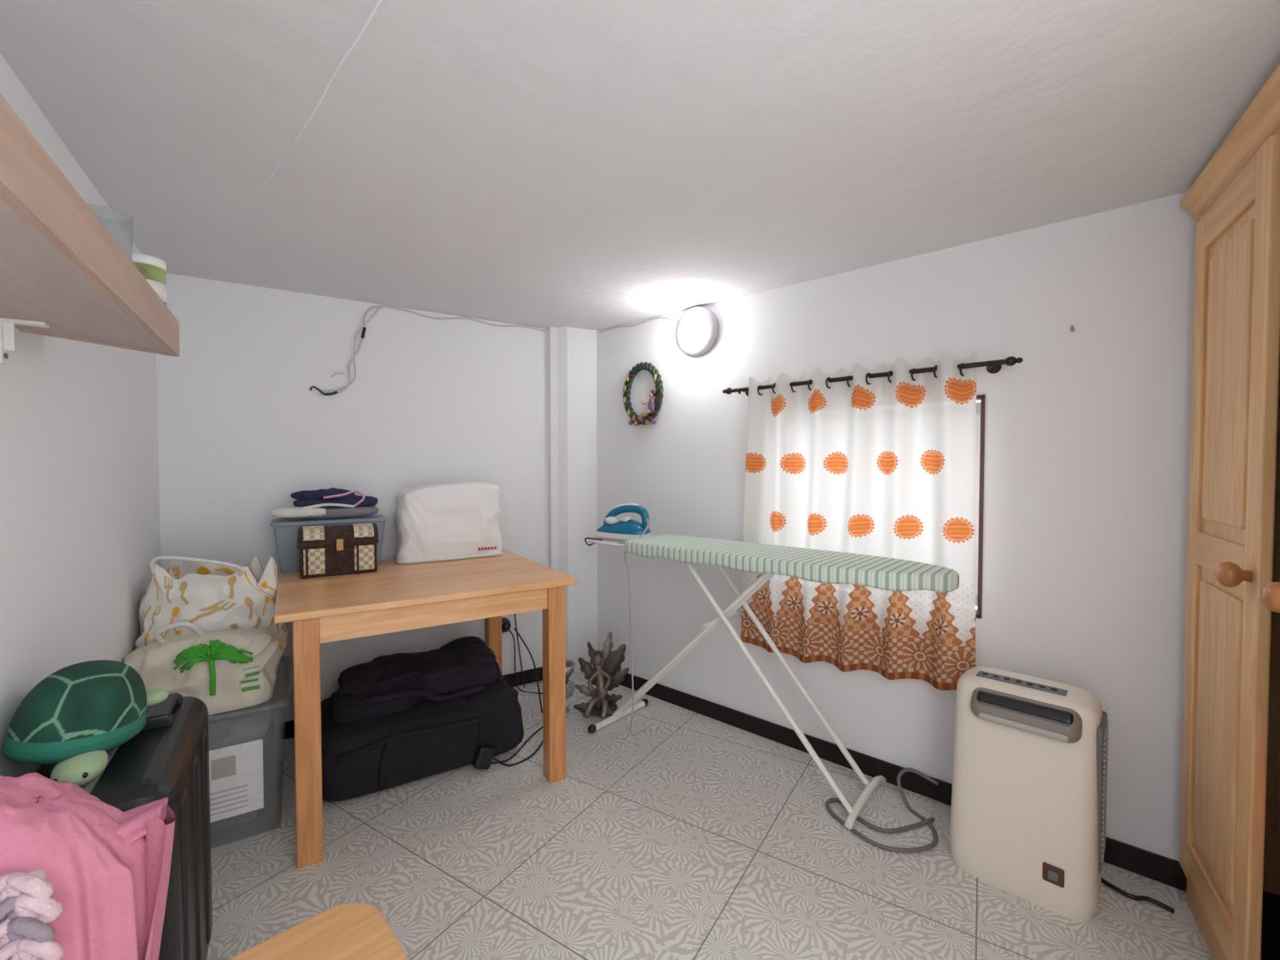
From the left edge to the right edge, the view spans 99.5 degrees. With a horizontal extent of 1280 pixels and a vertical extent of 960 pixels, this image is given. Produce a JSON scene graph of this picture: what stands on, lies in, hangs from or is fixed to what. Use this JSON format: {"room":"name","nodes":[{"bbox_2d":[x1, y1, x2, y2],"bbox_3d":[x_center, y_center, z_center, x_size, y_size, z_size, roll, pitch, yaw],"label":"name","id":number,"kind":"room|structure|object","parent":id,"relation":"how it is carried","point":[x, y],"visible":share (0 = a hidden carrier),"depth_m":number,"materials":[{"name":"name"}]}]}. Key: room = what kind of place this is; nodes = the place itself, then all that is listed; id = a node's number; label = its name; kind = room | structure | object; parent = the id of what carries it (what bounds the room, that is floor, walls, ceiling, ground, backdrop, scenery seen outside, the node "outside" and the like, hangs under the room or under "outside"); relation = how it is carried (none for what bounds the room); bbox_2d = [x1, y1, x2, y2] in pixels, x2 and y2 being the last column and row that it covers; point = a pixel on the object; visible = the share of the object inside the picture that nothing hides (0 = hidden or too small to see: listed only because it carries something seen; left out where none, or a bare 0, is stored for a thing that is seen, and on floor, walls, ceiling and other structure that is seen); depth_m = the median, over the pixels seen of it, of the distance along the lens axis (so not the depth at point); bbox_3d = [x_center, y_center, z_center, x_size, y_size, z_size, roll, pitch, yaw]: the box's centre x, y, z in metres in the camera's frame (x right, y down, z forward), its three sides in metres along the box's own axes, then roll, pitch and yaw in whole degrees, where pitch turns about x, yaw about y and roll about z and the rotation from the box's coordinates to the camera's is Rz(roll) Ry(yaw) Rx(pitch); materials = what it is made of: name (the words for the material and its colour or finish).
{"room":"laundry room","nodes":[
{"label":"laundry room","id":0,"kind":"room"},
{"bbox_2d":[0,53,161,777],"bbox_3d":[-1.009,0.203,0.650,0.120,1.960,3.720,-1,2,-33],"label":"wall","id":1,"kind":"structure","parent":0,"point":[80,521],"depth_m":1.28,"materials":[{"name":"white paint"}]},
{"bbox_2d":[0,93,180,365],"bbox_3d":[-0.814,-0.281,0.647,0.219,0.159,1.425,-1,2,-33],"label":"wall shelf","id":2,"kind":"object","parent":1,"relation":"attached to","point":[63,275],"visible":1,"depth_m":0.77,"materials":[{"name":"brown wood"}]},
{"bbox_2d":[125,252,167,305],"bbox_3d":[-1.101,-0.405,1.205,0.074,0.174,0.074,-1,2,-33],"label":"jar","id":3,"kind":"object","parent":2,"relation":"on","point":[153,269],"visible":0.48,"depth_m":1.19,"materials":[{"name":"white plastic"}]},
{"bbox_2d":[156,273,547,723],"bbox_3d":[-1.083,0.149,2.729,2.006,1.960,0.141,-1,2,-33],"label":"wall","id":4,"kind":"structure","parent":0,"point":[241,429],"depth_m":2.47,"materials":[{"name":"white paint"}]},
{"bbox_2d":[274,666,542,741],"bbox_3d":[-1.205,1.095,2.610,1.646,0.075,0.012,-1,2,-33],"label":"baseboard","id":5,"kind":"structure","parent":4,"relation":"attached to","point":[283,730],"depth_m":2.92,"materials":[{"name":"black wood"}]},
{"bbox_2d":[501,613,542,693],"bbox_3d":[-0.626,0.852,2.885,0.286,0.555,0.082,0,2,6],"label":"cable","id":6,"kind":"object","parent":4,"relation":"attached to","point":[506,625],"visible":0.84,"depth_m":2.89,"materials":[{"name":"black plastic"}]},
{"bbox_2d":[546,326,597,680],"bbox_3d":[-0.350,0.139,3.103,0.352,1.960,0.165,-1,2,-33],"label":"wall column","id":7,"kind":"structure","parent":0,"point":[571,352],"depth_m":3.01,"materials":[{"name":"white paint"}]},
{"bbox_2d":[0,0,1279,331],"bbox_3d":[0.215,-0.847,1.447,3.146,0.102,3.719,-1,2,-34],"label":"ceiling","id":8,"kind":"structure","parent":0,"point":[591,165],"depth_m":1.23,"materials":[{"name":"paint"}]},
{"bbox_2d":[206,678,1213,959],"bbox_3d":[0.215,1.211,1.501,3.146,0.100,3.719,-1,2,-34],"label":"floor","id":9,"kind":"structure","parent":0,"point":[691,835],"depth_m":1.61,"materials":[{"name":"tile"}]},
{"bbox_2d":[34,692,212,959],"bbox_3d":[-1.038,0.834,1.088,0.248,0.676,0.510,-1,2,-33],"label":"suitcase","id":10,"kind":"object","parent":9,"relation":"on","point":[169,757],"visible":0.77,"depth_m":1.04,"materials":[{"name":"black plastic"}]},
{"bbox_2d":[3,659,168,785],"bbox_3d":[-1.075,0.438,1.048,0.195,0.170,0.368,-1,2,-18],"label":"turtle","id":11,"kind":"object","parent":10,"relation":"on","point":[81,712],"visible":0.98,"depth_m":0.95,"materials":[{"name":"fabric"}]},
{"bbox_2d":[0,772,175,959],"bbox_3d":[-0.858,0.762,0.802,0.260,0.715,0.203,-1,2,-33],"label":"cloth","id":12,"kind":"object","parent":10,"relation":"on","point":[108,868],"visible":0.96,"depth_m":0.79,"materials":[{"name":"fabric"}]},
{"bbox_2d":[0,868,63,959],"bbox_3d":[-0.837,0.625,0.690,0.150,0.235,0.045,-1,2,-33],"label":"scarf","id":13,"kind":"object","parent":12,"relation":"on","point":[26,905],"visible":1,"depth_m":0.70,"materials":[{"name":"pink fabric"}]},
{"bbox_2d":[208,699,274,831],"bbox_3d":[-1.464,0.935,1.898,0.413,0.428,0.549,-1,2,-33],"label":"clear storage bin","id":14,"kind":"object","parent":9,"relation":"on","point":[253,723],"visible":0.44,"depth_m":1.82,"materials":[{"name":"grey plastic"}]},
{"bbox_2d":[123,622,282,715],"bbox_3d":[-1.383,0.582,1.733,0.398,0.294,0.233,-1,2,-33],"label":"tote bag","id":15,"kind":"object","parent":14,"relation":"on","point":[228,670],"visible":0.87,"depth_m":1.68,"materials":[{"name":"fabric"}]},
{"bbox_2d":[134,555,287,664],"bbox_3d":[-1.499,0.482,1.924,0.423,0.483,0.305,-1,2,-33],"label":"bag","id":16,"kind":"object","parent":14,"relation":"on","point":[210,595],"visible":0.49,"depth_m":1.83,"materials":[{"name":"fabric"}]},
{"bbox_2d":[209,738,263,822],"bbox_3d":[-1.290,0.946,1.697,0.180,0.220,0.012,-1,2,-33],"label":"paper label","id":17,"kind":"object","parent":14,"relation":"attached to","point":[235,771],"visible":0.69,"depth_m":1.71,"materials":[{"name":"white paper"}]},
{"bbox_2d":[228,902,408,959],"bbox_3d":[-0.495,0.961,0.767,0.308,0.442,0.308,-1,2,-44],"label":"wooden stool","id":18,"kind":"object","parent":9,"relation":"on","point":[352,931],"visible":1,"depth_m":0.87,"materials":[{"name":"brown wood"}]},
{"bbox_2d":[320,674,523,801],"bbox_3d":[-0.900,1.000,2.232,0.791,0.284,0.505,-1,2,-33],"label":"duffel bag","id":19,"kind":"object","parent":9,"relation":"on","point":[429,738],"visible":0.66,"depth_m":2.03,"materials":[{"name":"fabric"}]},
{"bbox_2d":[330,636,503,724],"bbox_3d":[-0.918,0.816,2.273,0.681,0.170,0.440,-1,2,-33],"label":"backpack","id":20,"kind":"object","parent":19,"relation":"on","point":[383,685],"visible":1,"depth_m":2.19,"materials":[{"name":"black fabric"}]},
{"bbox_2d":[273,549,577,868],"bbox_3d":[-0.875,0.758,2.184,0.965,0.770,0.860,-1,2,-33],"label":"wooden table","id":21,"kind":"object","parent":9,"relation":"on","point":[394,597],"visible":0.84,"depth_m":1.87,"materials":[{"name":"brown wood"}]},
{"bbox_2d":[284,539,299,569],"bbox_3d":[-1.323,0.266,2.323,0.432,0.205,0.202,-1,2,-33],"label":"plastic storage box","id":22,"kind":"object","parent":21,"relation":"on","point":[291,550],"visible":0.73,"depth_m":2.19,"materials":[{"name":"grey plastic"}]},
{"bbox_2d":[269,487,378,519],"bbox_3d":[-1.329,0.098,2.299,0.396,0.128,0.194,-1,2,-33],"label":"folded clothes","id":23,"kind":"object","parent":22,"relation":"on","point":[331,503],"visible":1,"depth_m":2.25,"materials":[{"name":"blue fabric"}]},
{"bbox_2d":[296,523,378,579],"bbox_3d":[-1.213,0.277,2.179,0.278,0.193,0.165,-1,2,-33],"label":"chest","id":24,"kind":"object","parent":21,"relation":"on","point":[341,549],"visible":1,"depth_m":2.12,"materials":[{"name":"fabric"}]},
{"bbox_2d":[393,481,505,564],"bbox_3d":[-0.893,0.186,2.543,0.485,0.352,0.214,-1,2,-33],"label":"sewing machine","id":25,"kind":"object","parent":21,"relation":"on","point":[453,520],"visible":1,"depth_m":2.46,"materials":[{"name":"white fabric"}]},
{"bbox_2d":[472,628,542,769],"bbox_3d":[-0.539,0.968,2.473,0.249,0.360,0.775,0,2,0],"label":"power adapter","id":26,"kind":"object","parent":9,"relation":"on","point":[483,758],"visible":0.79,"depth_m":2.13,"materials":[{"name":"black plastic"}]},
{"bbox_2d":[565,659,575,698],"bbox_3d":[-0.375,1.014,2.647,0.120,0.235,0.120,0,2,0],"label":"figurine","id":27,"kind":"object","parent":9,"relation":"on","point":[570,665],"visible":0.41,"depth_m":2.63,"materials":[{"name":"grey"}]},
{"bbox_2d":[573,631,628,718],"bbox_3d":[-0.194,0.939,2.607,0.212,0.386,0.213,1,2,36],"label":"figurine","id":28,"kind":"object","parent":9,"relation":"on","point":[606,662],"visible":1,"depth_m":2.61,"materials":[{"name":"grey metal"}]},
{"bbox_2d":[587,534,959,830],"bbox_3d":[0.404,0.703,2.158,1.514,0.881,0.441,1,2,37],"label":"ironing board","id":29,"kind":"object","parent":9,"relation":"on","point":[819,566],"visible":0.94,"depth_m":1.98,"materials":[{"name":"fabric"}]},
{"bbox_2d":[584,503,651,735],"bbox_3d":[-0.110,0.624,2.488,0.308,1.031,0.213,1,2,21],"label":"iron","id":30,"kind":"object","parent":29,"relation":"on","point":[628,528],"visible":0.94,"depth_m":2.47,"materials":[{"name":"blue metal"}]},
{"bbox_2d":[825,767,938,852],"bbox_3d":[0.838,1.090,1.815,0.374,0.131,0.285,0,2,0],"label":"cable","id":31,"kind":"object","parent":9,"relation":"on","point":[925,821],"visible":0.94,"depth_m":1.79,"materials":[{"name":"grey plastic"}]},
{"bbox_2d":[949,666,1108,922],"bbox_3d":[1.129,0.875,1.589,0.358,0.568,0.249,1,2,44],"label":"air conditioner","id":32,"kind":"object","parent":9,"relation":"on","point":[1028,811],"visible":1,"depth_m":1.50,"materials":[{"name":"beige plastic"}]},
{"bbox_2d":[1100,877,1175,913],"bbox_3d":[1.349,1.123,1.540,0.041,0.072,0.241,-1,2,-36],"label":"cable","id":33,"kind":"object","parent":9,"relation":"on","point":[1140,898],"visible":0.64,"depth_m":1.49,"materials":[{"name":"black plastic"}]},
{"bbox_2d":[1179,63,1279,959],"bbox_3d":[1.313,0.213,0.903,0.436,1.927,1.220,1,2,33],"label":"wardrobe","id":34,"kind":"object","parent":9,"relation":"on","point":[1230,832],"visible":1,"depth_m":1.21,"materials":[{"name":"brown wood"}]},
{"bbox_2d":[596,192,1198,861],"bbox_3d":[1.120,0.168,1.974,3.700,1.960,0.140,1,2,41],"label":"wall","id":35,"kind":"structure","parent":0,"point":[1086,458],"depth_m":1.78,"materials":[{"name":"white paint"}]},
{"bbox_2d":[598,317,678,332],"bbox_3d":[-0.013,-0.801,2.840,0.581,0.058,0.017,1,2,43],"label":"cable","id":36,"kind":"object","parent":35,"relation":"attached to","point":[654,317],"visible":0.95,"depth_m":2.83,"materials":[{"name":"grey plastic"}]},
{"bbox_2d":[622,361,663,425],"bbox_3d":[0.008,-0.444,2.784,0.274,0.329,0.069,1,2,41],"label":"wreath","id":37,"kind":"object","parent":35,"relation":"attached to","point":[654,404],"visible":1,"depth_m":2.75,"materials":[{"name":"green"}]},
{"bbox_2d":[675,306,719,355],"bbox_3d":[0.260,-0.705,2.564,0.228,0.228,0.073,1,2,41],"label":"round wall lamp","id":38,"kind":"object","parent":35,"relation":"attached to","point":[697,330],"visible":1,"depth_m":2.53,"materials":[{"name":"grey"}]},
{"bbox_2d":[722,356,1023,395],"bbox_3d":[0.802,-0.385,2.075,1.098,0.044,0.106,1,2,41],"label":"curtain rod","id":39,"kind":"object","parent":35,"relation":"attached to","point":[994,366],"visible":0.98,"depth_m":1.88,"materials":[{"name":"brown metal"}]},
{"bbox_2d":[740,351,977,690],"bbox_3d":[0.776,0.151,2.069,0.877,1.165,0.064,1,2,41],"label":"patterned curtain","id":40,"kind":"object","parent":39,"relation":"hanging from","point":[884,467],"visible":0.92,"depth_m":2.01,"materials":[{"name":"white fabric"}]},
{"bbox_2d":[615,670,1186,891],"bbox_3d":[1.127,1.113,1.893,3.550,0.075,0.014,1,2,41],"label":"baseboard","id":41,"kind":"structure","parent":35,"relation":"attached to","point":[1154,866],"depth_m":2.10,"materials":[{"name":"black wood"}]},
{"bbox_2d":[975,394,985,618],"bbox_3d":[0.905,0.084,2.157,0.812,0.760,0.146,1,2,41],"label":"window","id":42,"kind":"structure","parent":35,"relation":"in","point":[980,405],"depth_m":1.85,"materials":[{"name":"brown wood"}]},
{"bbox_2d":[1070,325,1075,331],"bbox_3d":[1.327,-0.464,1.663,0.012,0.017,0.031,1,2,41],"label":"wall hook","id":43,"kind":"object","parent":35,"relation":"attached to","point":[1072,329],"visible":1,"depth_m":1.66,"materials":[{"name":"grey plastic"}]}
]}

